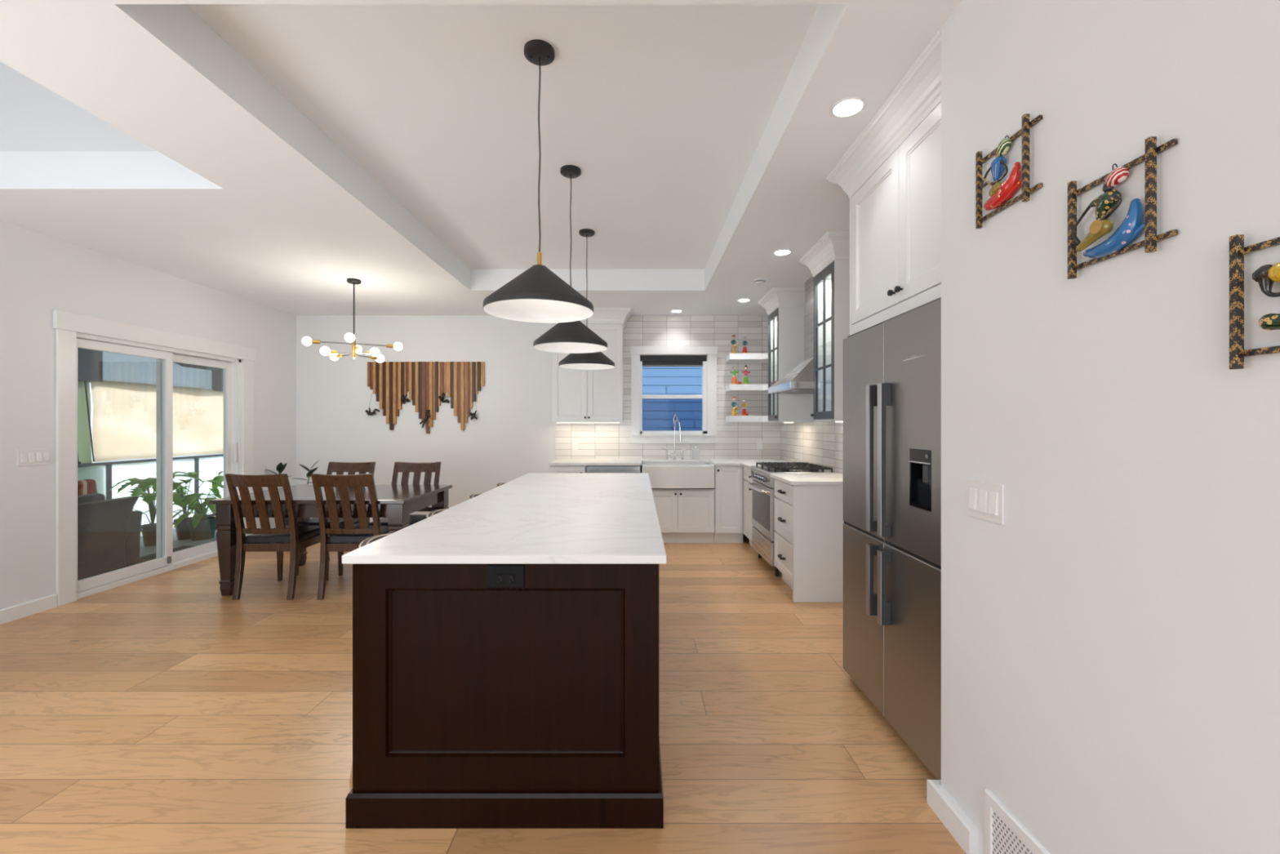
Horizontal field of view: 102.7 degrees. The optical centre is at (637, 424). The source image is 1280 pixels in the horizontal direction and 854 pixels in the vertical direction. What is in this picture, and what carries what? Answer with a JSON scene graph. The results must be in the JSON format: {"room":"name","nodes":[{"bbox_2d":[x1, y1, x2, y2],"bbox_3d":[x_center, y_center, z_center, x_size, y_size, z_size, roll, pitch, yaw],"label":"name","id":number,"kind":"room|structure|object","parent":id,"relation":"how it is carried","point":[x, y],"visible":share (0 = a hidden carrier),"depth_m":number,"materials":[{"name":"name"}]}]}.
{"room":"kitchen","nodes":[
{"label":"kitchen","id":0,"kind":"room"},
{"bbox_2d":[0,61,156,151],"bbox_3d":[-3.370,-2.630,-0.440,2.140,2.060,7.120,0,0,0],"label":"wall","id":1,"kind":"structure","parent":0,"point":[33,117],"depth_m":2.99,"materials":[{"name":"white paint"}]},
{"bbox_2d":[0,220,296,609],"bbox_3d":[-4.370,-1.160,1.225,0.140,5.000,10.450,0,0,0],"label":"wall","id":2,"kind":"structure","parent":0,"point":[40,273],"depth_m":3.76,"materials":[{"name":"white paint"}]},
{"bbox_2d":[0,593,57,624],"bbox_3d":[-4.291,1.292,-0.113,0.018,0.095,7.775,0,0,0],"label":"baseboard","id":3,"kind":"structure","parent":2,"relation":"attached to","point":[30,607],"depth_m":3.60,"materials":[{"name":"white wood"}]},
{"bbox_2d":[17,448,52,466],"bbox_3d":[-4.293,0.229,3.644,0.013,0.115,0.207,0,0,0],"label":"light switch","id":4,"kind":"object","parent":2,"relation":"attached to","point":[28,457],"visible":1,"depth_m":3.64,"materials":[{"name":"plastic"}]},
{"bbox_2d":[53,309,255,606],"bbox_3d":[-4.352,0.246,4.747,0.160,2.192,1.965,0,0,0],"label":"door","id":5,"kind":"structure","parent":2,"relation":"in","point":[67,325],"depth_m":4.56,"materials":[{"name":"plastic"}]},
{"bbox_2d":[139,525,217,557],"bbox_3d":[-5.595,1.530,6.250,2.310,0.120,11.500,0,0,0],"label":"floor","id":6,"kind":"structure","parent":0,"point":[144,550],"depth_m":6.36,"materials":[{"name":"stone"}]},
{"bbox_2d":[77,493,142,579],"bbox_3d":[-5.584,1.062,4.430,0.832,0.776,2.060,0,0,0],"label":"wicker sofa","id":7,"kind":"object","parent":6,"relation":"on","point":[108,531],"visible":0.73,"depth_m":5.04,"materials":[{"name":"wicker"}]},
{"bbox_2d":[77,479,97,495],"bbox_3d":[-5.594,0.765,5.028,0.126,0.429,0.536,0,0,0],"label":"striped pillow","id":8,"kind":"object","parent":7,"relation":"on","point":[85,486],"visible":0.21,"depth_m":5.14,"materials":[{"name":"fabric"}]},
{"bbox_2d":[77,493,105,503],"bbox_3d":[-5.409,0.882,4.396,0.204,0.416,1.592,0,0,0],"label":"cushion","id":9,"kind":"object","parent":7,"relation":"on","point":[93,496],"depth_m":4.98,"materials":[{"name":"grey fabric"}]},
{"bbox_2d":[77,545,196,580],"bbox_3d":[-5.050,1.466,5.200,0.900,0.008,2.000,0,0,0],"label":"mat","id":10,"kind":"object","parent":6,"relation":"on","point":[148,557],"visible":0.17,"depth_m":5.63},
{"bbox_2d":[77,453,223,531],"bbox_3d":[-6.600,0.965,6.850,0.070,1.010,11.700,0,0,0],"label":"balcony railing","id":11,"kind":"object","parent":6,"relation":"on","point":[106,475],"visible":0.17,"depth_m":6.85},
{"bbox_2d":[108,471,204,546],"bbox_3d":[-5.919,1.020,6.288,0.823,0.899,0.893,0,0,0],"label":"potted plant","id":12,"kind":"object","parent":6,"relation":"on","point":[148,531],"visible":0.66,"depth_m":6.21,"materials":[{"name":"green plant"}]},
{"bbox_2d":[142,471,223,539],"bbox_3d":[-5.812,1.051,6.681,0.918,0.838,0.851,0,0,0],"label":"potted plant","id":13,"kind":"object","parent":6,"relation":"on","point":[182,529],"visible":0.56,"depth_m":6.58,"materials":[{"name":"green plant"}]},
{"bbox_2d":[173,488,223,540],"bbox_3d":[-5.609,1.155,6.598,0.939,0.630,0.804,0,0,20],"label":"potted plant","id":14,"kind":"object","parent":6,"relation":"on","point":[202,527],"visible":0.66,"depth_m":6.51,"materials":[{"name":"green plant"}]},
{"bbox_2d":[200,471,223,505],"bbox_3d":[-5.548,1.019,6.890,0.673,0.903,0.572,0,0,0],"label":"potted plant","id":15,"kind":"object","parent":6,"relation":"on","point":[220,478],"visible":0.17,"depth_m":7.00,"materials":[{"name":"green plant"}]},
{"bbox_2d":[0,0,962,315],"bbox_3d":[-1.250,-1.540,1.225,6.100,0.320,10.450,0,0,0],"label":"ceiling","id":16,"kind":"structure","parent":0,"point":[304,148],"depth_m":2.71,"materials":[{"name":"white paint"}]},
{"bbox_2d":[302,278,402,362],"bbox_3d":[-2.700,-1.002,4.875,0.698,0.755,0.651,0,0,18],"label":"chandelier","id":17,"kind":"object","parent":16,"relation":"hanging from","point":[349,337],"visible":1,"depth_m":4.86,"materials":[{"name":"gold metal"}]},
{"bbox_2d":[311,339,320,343],"bbox_3d":[-2.982,-0.772,4.749,0.067,0.035,0.035,0,0,-24],"label":"socket","id":18,"kind":"object","parent":17,"relation":"attached to","point":[313,341],"depth_m":4.74,"materials":[{"name":"gold metal"}]},
{"bbox_2d":[329,349,337,354],"bbox_3d":[-2.786,-0.666,4.678,0.035,0.035,0.067,0,0,24],"label":"socket","id":19,"kind":"object","parent":17,"relation":"attached to","point":[334,352],"depth_m":4.67,"materials":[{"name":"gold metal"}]},
{"bbox_2d":[334,354,342,358],"bbox_3d":[-2.912,-0.672,4.991,0.067,0.035,0.035,0,0,29],"label":"socket","id":20,"kind":"object","parent":17,"relation":"attached to","point":[336,356],"depth_m":4.98,"materials":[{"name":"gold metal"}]},
{"bbox_2d":[369,355,377,359],"bbox_3d":[-2.614,-0.666,5.072,0.035,0.035,0.067,0,0,24],"label":"socket","id":21,"kind":"object","parent":17,"relation":"attached to","point":[371,357],"depth_m":5.06,"materials":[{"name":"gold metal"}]},
{"bbox_2d":[386,343,393,347],"bbox_3d":[-2.418,-0.772,5.001,0.067,0.035,0.035,0,0,-24],"label":"socket","id":22,"kind":"object","parent":17,"relation":"attached to","point":[388,345],"depth_m":4.99,"materials":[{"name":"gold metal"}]},
{"bbox_2d":[483,39,593,323],"bbox_3d":[-0.420,-1.041,2.190,0.462,1.118,0.462,0,0,0],"label":"pendant lamp","id":23,"kind":"object","parent":16,"relation":"hanging from","point":[537,295],"visible":1,"depth_m":2.17,"materials":[{"name":"black metal"}]},
{"bbox_2d":[533,164,607,353],"bbox_3d":[-0.420,-1.041,3.215,0.462,1.118,0.462,0,0,0],"label":"pendant lamp","id":24,"kind":"object","parent":16,"relation":"hanging from","point":[571,337],"visible":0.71,"depth_m":3.15,"materials":[{"name":"black metal"}]},
{"bbox_2d":[558,228,614,369],"bbox_3d":[-0.420,-1.041,4.240,0.462,1.118,0.462,0,0,0],"label":"pendant lamp","id":25,"kind":"object","parent":16,"relation":"hanging from","point":[597,360],"visible":0.69,"depth_m":4.16,"materials":[{"name":"black metal"}]},
{"bbox_2d":[670,309,682,312],"bbox_3d":[0.470,-1.377,6.200,0.148,0.005,0.148,0,0,0],"label":"recessed light","id":26,"kind":"object","parent":16,"relation":"in","point":[674,310],"visible":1,"depth_m":6.21,"materials":[{"name":"white"}]},
{"bbox_2d":[737,298,751,302],"bbox_3d":[1.176,-1.377,5.660,0.148,0.005,0.148,0,0,0],"label":"recessed light","id":27,"kind":"object","parent":16,"relation":"in","point":[740,300],"visible":1,"depth_m":5.65,"materials":[{"name":"white"}]},
{"bbox_2d":[752,278,767,284],"bbox_3d":[1.167,-1.362,4.880,0.130,0.036,0.130,0,0,0],"label":"smoke detector","id":28,"kind":"object","parent":16,"relation":"attached to","point":[758,281],"visible":1,"depth_m":4.85,"materials":[{"name":"grey plastic"}]},
{"bbox_2d":[773,248,791,256],"bbox_3d":[1.157,-1.377,4.090,0.148,0.005,0.148,0,0,0],"label":"recessed light","id":29,"kind":"object","parent":16,"relation":"in","point":[785,251],"visible":1,"depth_m":4.09,"materials":[{"name":"white"}]},
{"bbox_2d":[829,96,866,119],"bbox_3d":[0.914,-1.377,2.225,0.148,0.005,0.148,0,0,0],"label":"recessed light","id":30,"kind":"object","parent":16,"relation":"in","point":[855,105],"visible":1,"depth_m":2.22,"materials":[{"name":"white plastic"}]},
{"bbox_2d":[0,533,965,853],"bbox_3d":[-1.220,1.390,1.200,6.440,0.100,10.800,0,0,0],"label":"floor","id":31,"kind":"structure","parent":0,"point":[165,713],"depth_m":2.25,"materials":[{"name":"brown wood"}]},
{"bbox_2d":[224,473,328,599],"bbox_3d":[-2.878,0.854,4.128,0.456,0.972,0.596,0,0,0],"label":"dining chair","id":32,"kind":"object","parent":31,"relation":"on","point":[280,539],"visible":0.93,"depth_m":3.95,"materials":[{"name":"brown wood"}]},
{"bbox_2d":[265,459,319,525],"bbox_3d":[-3.998,0.876,5.981,0.630,0.927,0.324,0,0,-15],"label":"rubber plant","id":33,"kind":"object","parent":31,"relation":"on","point":[280,468],"visible":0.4,"depth_m":5.97,"materials":[{"name":"green plant"}]},
{"bbox_2d":[208,484,452,595],"bbox_3d":[-2.555,0.960,4.465,1.510,0.760,1.030,0,0,0],"label":"dining table","id":34,"kind":"object","parent":31,"relation":"on","point":[396,503],"visible":0.53,"depth_m":4.01,"materials":[{"name":"brown wood"}]},
{"bbox_2d":[297,462,375,575],"bbox_3d":[-2.845,0.854,4.842,0.456,0.972,0.596,0,0,0],"label":"dining chair","id":35,"kind":"object","parent":31,"relation":"on","point":[340,468],"visible":0.36,"depth_m":5.07,"materials":[{"name":"brown wood"}]},
{"bbox_2d":[311,473,389,599],"bbox_3d":[-2.230,0.854,4.128,0.456,0.972,0.596,0,0,0],"label":"dining chair","id":36,"kind":"object","parent":31,"relation":"on","point":[348,539],"visible":0.77,"depth_m":3.94,"materials":[{"name":"brown wood"}]},
{"bbox_2d":[349,533,391,782],"bbox_3d":[-0.895,0.904,2.130,0.461,0.876,0.508,0,0,0],"label":"counter stool","id":37,"kind":"object","parent":31,"relation":"on","point":[370,540],"visible":0.12,"depth_m":2.09,"materials":[{"name":"fabric"}]},
{"bbox_2d":[368,462,441,525],"bbox_3d":[-2.190,0.854,4.842,0.456,0.972,0.596,0,0,0],"label":"dining chair","id":38,"kind":"object","parent":31,"relation":"on","point":[406,468],"visible":0.3,"depth_m":5.07,"materials":[{"name":"brown wood"}]},
{"bbox_2d":[426,508,447,517],"bbox_3d":[-0.895,0.904,2.780,0.461,0.876,0.508,0,0,0],"label":"counter stool","id":39,"kind":"object","parent":31,"relation":"on","point":[434,512],"visible":0.16,"depth_m":2.77,"materials":[{"name":"metal"}]},
{"bbox_2d":[468,493,482,499],"bbox_3d":[-0.895,0.904,3.440,0.461,0.876,0.508,0,0,0],"label":"counter stool","id":40,"kind":"object","parent":31,"relation":"on","point":[473,495],"visible":0.05,"depth_m":3.42,"materials":[{"name":"fabric"}]},
{"bbox_2d":[496,482,506,487],"bbox_3d":[-0.895,0.904,4.100,0.461,0.876,0.508,0,0,0],"label":"counter stool","id":41,"kind":"object","parent":31,"relation":"on","point":[500,483],"visible":0.12,"depth_m":4.08,"materials":[{"name":"fabric"}]},
{"bbox_2d":[345,564,663,828],"bbox_3d":[-0.442,0.896,3.080,1.056,0.887,2.759,0,0,0],"label":"kitchen island","id":42,"kind":"object","parent":31,"relation":"on","point":[535,705],"visible":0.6,"depth_m":1.72,"materials":[{"name":"brown wood"}]},
{"bbox_2d":[342,472,666,564],"bbox_3d":[-0.435,0.439,3.099,1.059,0.028,2.861,0,0,0],"label":"island countertop","id":43,"kind":"structure","parent":42,"relation":"on","point":[531,517],"depth_m":2.08,"materials":[{"name":"stone"}]},
{"bbox_2d":[486,564,524,587],"bbox_3d":[-0.442,0.505,1.709,0.125,0.075,0.012,0,0,0],"label":"power outlet","id":44,"kind":"object","parent":42,"relation":"attached to","point":[497,575],"visible":1,"depth_m":1.71,"materials":[{"name":"black plastic"}]},
{"bbox_2d":[494,573,514,583],"bbox_3d":[-0.443,0.512,1.706,0.065,0.031,0.004,0,0,0],"label":"socket","id":45,"kind":"object","parent":44,"relation":"attached to","point":[499,578],"depth_m":1.70,"materials":[{"name":"plastic"}]},
{"bbox_2d":[550,465,586,472],"bbox_3d":[-0.787,0.896,6.085,0.405,0.887,0.710,0,0,0],"label":"base cabinet","id":46,"kind":"object","parent":31,"relation":"on","point":[553,468],"visible":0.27,"depth_m":5.76,"materials":[{"name":"white wood"}]},
{"bbox_2d":[586,465,640,472],"bbox_3d":[-0.274,0.898,6.069,0.612,0.884,0.721,0,0,0],"label":"dishwasher","id":47,"kind":"object","parent":31,"relation":"on","point":[589,468],"visible":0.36,"depth_m":5.76,"materials":[{"name":"metal"}]},
{"bbox_2d":[651,488,714,542],"bbox_3d":[0.453,1.032,6.085,0.831,0.615,0.710,0,0,0],"label":"base cabinet","id":48,"kind":"object","parent":31,"relation":"on","point":[685,515],"visible":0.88,"depth_m":5.77,"materials":[{"name":"white wood"}]},
{"bbox_2d":[706,462,743,542],"bbox_3d":[1.036,0.896,6.085,0.328,0.887,0.710,0,0,0],"label":"base cabinet","id":49,"kind":"object","parent":31,"relation":"on","point":[728,488],"visible":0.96,"depth_m":5.77,"materials":[{"name":"white wood"}]},
{"bbox_2d":[743,466,753,547],"bbox_3d":[1.475,0.896,5.505,0.630,0.887,0.540,0,0,0],"label":"base cabinet","id":50,"kind":"object","parent":31,"relation":"on","point":[748,525],"visible":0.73,"depth_m":5.55,"materials":[{"name":"white wood"}]},
{"bbox_2d":[548,458,792,469],"bbox_3d":[0.397,0.439,5.840,2.794,0.028,1.209,0,0,0],"label":"countertop","id":51,"kind":"structure","parent":50,"relation":"on","point":[747,463],"depth_m":6.00,"materials":[{"name":"stone"}]},
{"bbox_2d":[661,413,688,459],"bbox_3d":[0.455,0.144,6.255,0.322,0.562,0.112,0,0,0],"label":"bridge faucet","id":52,"kind":"object","parent":51,"relation":"on","point":[674,422],"visible":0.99,"depth_m":6.28,"materials":[{"name":"silver metal"}]},
{"bbox_2d":[641,462,714,488],"bbox_3d":[0.455,0.582,5.950,0.810,0.253,0.500,0,0,0],"label":"farmhouse sink","id":53,"kind":"object","parent":51,"relation":"in","point":[661,475],"visible":0.82,"depth_m":5.71,"materials":[{"name":"ceramic"}]},
{"bbox_2d":[641,462,713,466],"bbox_3d":[0.455,0.578,5.990,0.810,0.245,0.420,0,0,0],"label":"basin","id":54,"kind":"object","parent":53,"relation":"in","point":[642,464],"depth_m":6.18,"materials":[{"name":"ceramic"}]},
{"bbox_2d":[692,445,699,459],"bbox_3d":[0.715,0.339,6.275,0.086,0.173,0.070,0,0,0],"label":"soap dispenser","id":55,"kind":"object","parent":51,"relation":"on","point":[695,452],"visible":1,"depth_m":6.25,"materials":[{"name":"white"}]},
{"bbox_2d":[747,462,841,576],"bbox_3d":[1.438,0.857,4.853,0.700,0.966,0.754,0,0,0],"label":"gas range","id":56,"kind":"object","parent":31,"relation":"on","point":[762,486],"visible":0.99,"depth_m":4.70,"materials":[{"name":"metal"}]},
{"bbox_2d":[751,480,774,540],"bbox_3d":[1.181,0.787,4.853,0.038,0.455,0.742,0,0,0],"label":"oven","id":57,"kind":"object","parent":56,"relation":"in","point":[762,504],"depth_m":4.73,"materials":[{"name":"metal"}]},
{"bbox_2d":[751,465,841,474],"bbox_3d":[1.472,0.426,4.853,0.633,0.022,0.754,0,0,0],"label":"cooktop","id":58,"kind":"object","parent":56,"relation":"in","point":[761,469],"depth_m":4.59,"materials":[{"name":"metal"}]},
{"bbox_2d":[773,478,844,601],"bbox_3d":[1.471,0.896,4.171,0.638,0.887,0.593,0,0,0],"label":"base cabinet","id":59,"kind":"object","parent":31,"relation":"on","point":[808,519],"visible":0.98,"depth_m":3.88,"materials":[{"name":"white wood"}]},
{"bbox_2d":[769,473,843,484],"bbox_3d":[1.474,0.439,4.163,0.637,0.028,0.617,0,0,0],"label":"countertop","id":60,"kind":"structure","parent":59,"relation":"on","point":[789,478],"depth_m":4.04,"materials":[{"name":"stone"}]},
{"bbox_2d":[826,29,941,335],"bbox_3d":[1.423,-0.020,2.320,0.736,2.720,1.070,0,0,0],"label":"cabinet","id":61,"kind":"object","parent":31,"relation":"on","point":[890,175],"visible":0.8,"depth_m":2.22,"materials":[{"name":"white wood"}]},
{"bbox_2d":[843,297,941,779],"bbox_3d":[1.413,0.434,2.275,0.735,1.812,0.915,0,0,0],"label":"refrigerator","id":62,"kind":"object","parent":31,"relation":"on","point":[892,366],"visible":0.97,"depth_m":2.16,"materials":[{"name":"metal"}]},
{"bbox_2d":[296,315,744,522],"bbox_3d":[-1.270,-0.020,6.520,6.340,2.720,0.140,0,0,0],"label":"wall","id":63,"kind":"structure","parent":0,"point":[512,437],"depth_m":6.45,"materials":[{"name":"white paint"}]},
{"bbox_2d":[367,361,484,433],"bbox_3d":[-2.657,-0.343,6.428,1.461,0.904,0.041,0,0,0],"label":"wall sculpture","id":64,"kind":"object","parent":63,"relation":"attached to","point":[424,381],"visible":0.98,"depth_m":6.42,"materials":[{"name":"brown wood"}]},
{"bbox_2d":[364,393,379,415],"bbox_3d":[-3.317,-0.263,6.402,0.179,0.289,0.056,0,0,0],"label":"figurine","id":65,"kind":"object","parent":64,"relation":"attached to","point":[369,412],"visible":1,"depth_m":6.39,"materials":[{"name":"brown metal"}]},
{"bbox_2d":[400,394,409,402],"bbox_3d":[-2.904,-0.333,6.402,0.110,0.100,0.048,0,0,0],"label":"figurine","id":66,"kind":"object","parent":64,"relation":"attached to","point":[403,398],"visible":1,"depth_m":6.39,"materials":[{"name":"brown metal"}]},
{"bbox_2d":[419,409,430,427],"bbox_3d":[-2.654,-0.078,6.399,0.139,0.230,0.048,0,0,0],"label":"figurine","id":67,"kind":"object","parent":64,"relation":"attached to","point":[427,415],"visible":1,"depth_m":6.39,"materials":[{"name":"brown metal"}]},
{"bbox_2d":[438,392,449,403],"bbox_3d":[-2.421,-0.337,6.402,0.142,0.132,0.050,0,0,0],"label":"figurine","id":68,"kind":"object","parent":64,"relation":"attached to","point":[442,398],"visible":1,"depth_m":6.39,"materials":[{"name":"brown metal"}]},
{"bbox_2d":[469,400,477,419],"bbox_3d":[-2.053,-0.184,6.399,0.097,0.243,0.041,0,0,12],"label":"figurine","id":69,"kind":"object","parent":64,"relation":"attached to","point":[473,415],"visible":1,"depth_m":6.39,"materials":[{"name":"brown metal"}]},
{"bbox_2d":[572,440,577,449],"bbox_3d":[-0.790,0.255,6.438,0.070,0.116,0.008,0,0,0],"label":"wall outlet","id":70,"kind":"object","parent":63,"relation":"attached to","point":[575,443],"visible":1,"depth_m":6.44,"materials":[{"name":"plastic"}]},
{"bbox_2d":[551,307,631,422],"bbox_3d":[-0.602,-0.701,6.238,1.043,1.358,0.406,0,0,0],"label":"upper cabinet","id":71,"kind":"object","parent":63,"relation":"attached to","point":[579,396],"visible":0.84,"depth_m":6.13,"materials":[{"name":"white wood"}]},
{"bbox_2d":[555,315,780,459],"bbox_3d":[0.383,-0.470,6.446,2.835,1.820,0.008,0,0,0],"label":"backsplash","id":72,"kind":"structure","parent":63,"relation":"attached to","point":[735,440],"depth_m":6.44,"materials":[{"name":"tile"}]},
{"bbox_2d":[630,346,717,443],"bbox_3d":[0.458,-0.379,6.485,1.095,1.221,0.170,0,0,0],"label":"window","id":73,"kind":"structure","parent":63,"relation":"in","point":[637,435],"depth_m":6.42,"materials":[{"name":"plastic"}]},
{"bbox_2d":[640,355,706,402],"bbox_3d":[0.452,-0.580,6.473,0.840,0.600,0.053,0,0,0],"label":"roller blind","id":74,"kind":"object","parent":73,"relation":"attached to","point":[647,360],"visible":1,"depth_m":6.45,"materials":[{"name":"black fabric"}]},
{"bbox_2d":[756,440,762,449],"bbox_3d":[1.535,0.250,6.438,0.070,0.116,0.008,0,0,0],"label":"wall outlet","id":75,"kind":"object","parent":63,"relation":"attached to","point":[759,442],"visible":1,"depth_m":6.44,"materials":[{"name":"plastic"}]},
{"bbox_2d":[941,0,1279,853],"bbox_3d":[1.488,-0.020,-1.110,0.865,2.720,5.780,0,0,0],"label":"wall","id":76,"kind":"structure","parent":0,"point":[1110,648],"depth_m":1.14,"materials":[{"name":"white paint"}]},
{"bbox_2d":[926,779,978,853],"bbox_3d":[1.058,1.296,1.702,0.063,0.088,0.233,0,0,0],"label":"baseboard","id":77,"kind":"structure","parent":76,"relation":"attached to","point":[953,818],"depth_m":1.68,"materials":[{"name":"white wood"}]},
{"bbox_2d":[966,479,1004,524],"bbox_3d":[1.048,0.230,1.553,0.013,0.116,0.163,0,0,0],"label":"light switch","id":78,"kind":"object","parent":76,"relation":"attached to","point":[984,500],"visible":1,"depth_m":1.54,"materials":[{"name":"plastic"}]},
{"bbox_2d":[975,113,1042,228],"bbox_3d":[1.038,-0.712,1.448,0.046,0.231,0.235,0,0,0],"label":"art","id":79,"kind":"object","parent":76,"relation":"attached to","point":[1000,193],"visible":1,"depth_m":1.44,"materials":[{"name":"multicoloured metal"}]},
{"bbox_2d":[988,181,1002,196],"bbox_3d":[1.029,-0.676,1.469,0.028,0.033,0.045,0,0,0],"label":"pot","id":80,"kind":"object","parent":79,"relation":"on","point":[996,190],"depth_m":1.46,"materials":[{"name":"yellow ceramic"}]},
{"bbox_2d":[984,788,1049,853],"bbox_3d":[1.050,1.218,1.323,0.010,0.243,0.445,0,0,0],"label":"air vent","id":81,"kind":"object","parent":76,"relation":"in","point":[1003,833],"visible":1,"depth_m":1.47,"materials":[{"name":"grey plastic"}]},
{"bbox_2d":[1067,136,1177,279],"bbox_3d":[1.030,-0.464,1.115,0.058,0.231,0.235,0,0,0],"label":"art","id":82,"kind":"object","parent":76,"relation":"attached to","point":[1108,202],"visible":1,"depth_m":1.10,"materials":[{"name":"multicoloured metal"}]},
{"bbox_2d":[1229,234,1279,369],"bbox_3d":[1.035,-0.212,0.779,0.048,0.231,0.235,0,0,0],"label":"art","id":83,"kind":"object","parent":76,"relation":"attached to","point":[1266,275],"visible":1,"depth_m":0.88,"materials":[{"name":"gold metal"}]},
{"bbox_3d":[-5.770,-1.345,6.250,2.660,0.130,11.500,0,0,0],"label":"ceiling","id":84,"kind":"structure","parent":0,"visible":0},
{"bbox_2d":[77,347,102,382],"bbox_3d":[-6.680,-0.905,6.015,0.240,0.750,0.530,0,0,0],"label":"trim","id":85,"kind":"structure","parent":84,"relation":"attached to","point":[90,362],"depth_m":6.14,"materials":[{"name":"grey"}]},
{"bbox_2d":[88,351,211,389],"bbox_3d":[-6.760,-0.900,5.000,0.012,0.760,13.000,0,0,0],"label":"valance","id":86,"kind":"object","parent":84,"relation":"attached to","point":[120,367],"visible":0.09,"depth_m":7.00,"materials":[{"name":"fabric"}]},
{"bbox_2d":[173,361,221,370],"bbox_3d":[-6.640,-1.070,8.025,0.140,0.420,1.550,0,0,0],"label":"trim","id":87,"kind":"structure","parent":84,"relation":"attached to","point":[185,365],"depth_m":7.70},
{"bbox_2d":[77,380,92,466],"bbox_3d":[-6.672,0.465,2.400,0.119,2.010,7.800,0,0,0],"label":"tarp","id":88,"kind":"object","parent":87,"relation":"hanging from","point":[84,449],"visible":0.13,"depth_m":6.17,"materials":[{"name":"fabric"}]},
{"bbox_2d":[211,368,223,391],"bbox_3d":[-6.640,-0.910,8.415,0.160,0.740,0.670,0,0,0],"label":"trim","id":89,"kind":"structure","parent":84,"relation":"attached to","point":[217,376],"depth_m":8.08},
{"bbox_2d":[84,380,223,462],"bbox_3d":[-6.678,-0.052,8.827,0.072,1.016,5.347,0,0,0],"label":"shade","id":90,"kind":"object","parent":89,"relation":"hanging from","point":[124,420],"visible":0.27,"depth_m":6.92,"materials":[{"name":"beige fabric"}]},
{"bbox_3d":[1.860,-0.020,4.185,0.120,2.720,4.810,0,0,0],"label":"wall","id":91,"kind":"structure","parent":0,"visible":0},
{"bbox_2d":[725,352,768,362],"bbox_3d":[1.450,-0.828,6.051,0.682,0.075,0.781,0,0,0],"label":"floating shelf","id":92,"kind":"object","parent":91,"relation":"attached to","point":[731,357],"visible":0.47,"depth_m":6.17,"materials":[{"name":"white wood"}]},
{"bbox_2d":[730,334,737,353],"bbox_3d":[1.171,-0.982,6.231,0.072,0.235,0.081,0,0,0],"label":"figurine","id":93,"kind":"object","parent":92,"relation":"on","point":[734,346],"visible":0.98,"depth_m":6.22,"materials":[{"name":"ceramic"}]},
{"bbox_2d":[742,337,747,353],"bbox_3d":[1.306,-0.971,6.240,0.066,0.211,0.059,0,0,0],"label":"figurine","id":94,"kind":"object","parent":92,"relation":"on","point":[744,348],"visible":0.96,"depth_m":6.22,"materials":[{"name":"ceramic"}]},
{"bbox_2d":[725,383,768,391],"bbox_3d":[1.450,-0.455,6.051,0.682,0.075,0.781,0,0,0],"label":"floating shelf","id":95,"kind":"object","parent":91,"relation":"attached to","point":[730,388],"visible":0.5,"depth_m":6.17,"materials":[{"name":"white wood"}]},
{"bbox_2d":[730,365,738,384],"bbox_3d":[1.180,-0.605,6.230,0.078,0.226,0.078,0,0,45],"label":"figurine","id":96,"kind":"object","parent":95,"relation":"on","point":[734,378],"visible":0.97,"depth_m":6.22,"materials":[{"name":"ceramic"}]},
{"bbox_2d":[742,364,750,384],"bbox_3d":[1.321,-0.612,6.230,0.078,0.239,0.078,0,0,45],"label":"figurine","id":97,"kind":"object","parent":95,"relation":"on","point":[745,379],"visible":0.98,"depth_m":6.22,"materials":[{"name":"ceramic"}]},
{"bbox_2d":[725,415,769,422],"bbox_3d":[1.450,-0.073,6.051,0.682,0.075,0.781,0,0,0],"label":"floating shelf","id":98,"kind":"object","parent":91,"relation":"attached to","point":[730,418],"visible":0.56,"depth_m":6.17,"materials":[{"name":"white wood"}]},
{"bbox_2d":[731,396,737,415],"bbox_3d":[1.175,-0.228,6.231,0.071,0.235,0.081,0,0,0],"label":"figurine","id":99,"kind":"object","parent":98,"relation":"on","point":[734,404],"visible":1,"depth_m":6.22,"materials":[{"name":"multicoloured ceramic"}]},
{"bbox_2d":[741,399,748,415],"bbox_3d":[1.309,-0.214,6.240,0.089,0.206,0.058,0,0,0],"label":"figurine","id":100,"kind":"object","parent":98,"relation":"on","point":[744,411],"visible":0.97,"depth_m":6.22,"materials":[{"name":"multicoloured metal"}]},
{"bbox_2d":[758,287,813,422],"bbox_3d":[1.573,-0.701,5.442,0.436,1.358,0.625,0,0,0],"label":"upper cabinet","id":101,"kind":"object","parent":91,"relation":"attached to","point":[784,307],"visible":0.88,"depth_m":5.23,"materials":[{"name":"white wood"}]},
{"bbox_2d":[768,275,813,393],"bbox_3d":[1.554,-0.844,4.800,0.471,1.070,0.760,0,0,0],"label":"range hood","id":102,"kind":"object","parent":91,"relation":"attached to","point":[799,380],"visible":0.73,"depth_m":4.76,"materials":[{"name":"metal"}]},
{"bbox_2d":[780,419,843,473],"bbox_3d":[1.796,-0.470,4.601,0.008,1.820,3.682,0,0,0],"label":"backsplash","id":103,"kind":"structure","parent":91,"relation":"attached to","point":[817,442],"depth_m":5.17,"materials":[{"name":"tile"}]},
{"bbox_2d":[799,231,849,422],"bbox_3d":[1.573,-0.701,3.967,0.436,1.358,0.645,0,0,0],"label":"upper cabinet","id":104,"kind":"object","parent":91,"relation":"attached to","point":[828,260],"visible":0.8,"depth_m":3.85,"materials":[{"name":"white wood"}]},
{"label":"outside","id":105,"kind":"structure","parent":0,"visible":0},
{"bbox_2d":[642,366,702,431],"bbox_3d":[0.750,0.611,8.178,6.500,5.458,0.063,0,0,0],"label":"window","id":106,"kind":"structure","parent":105,"point":[658,414],"depth_m":8.15,"materials":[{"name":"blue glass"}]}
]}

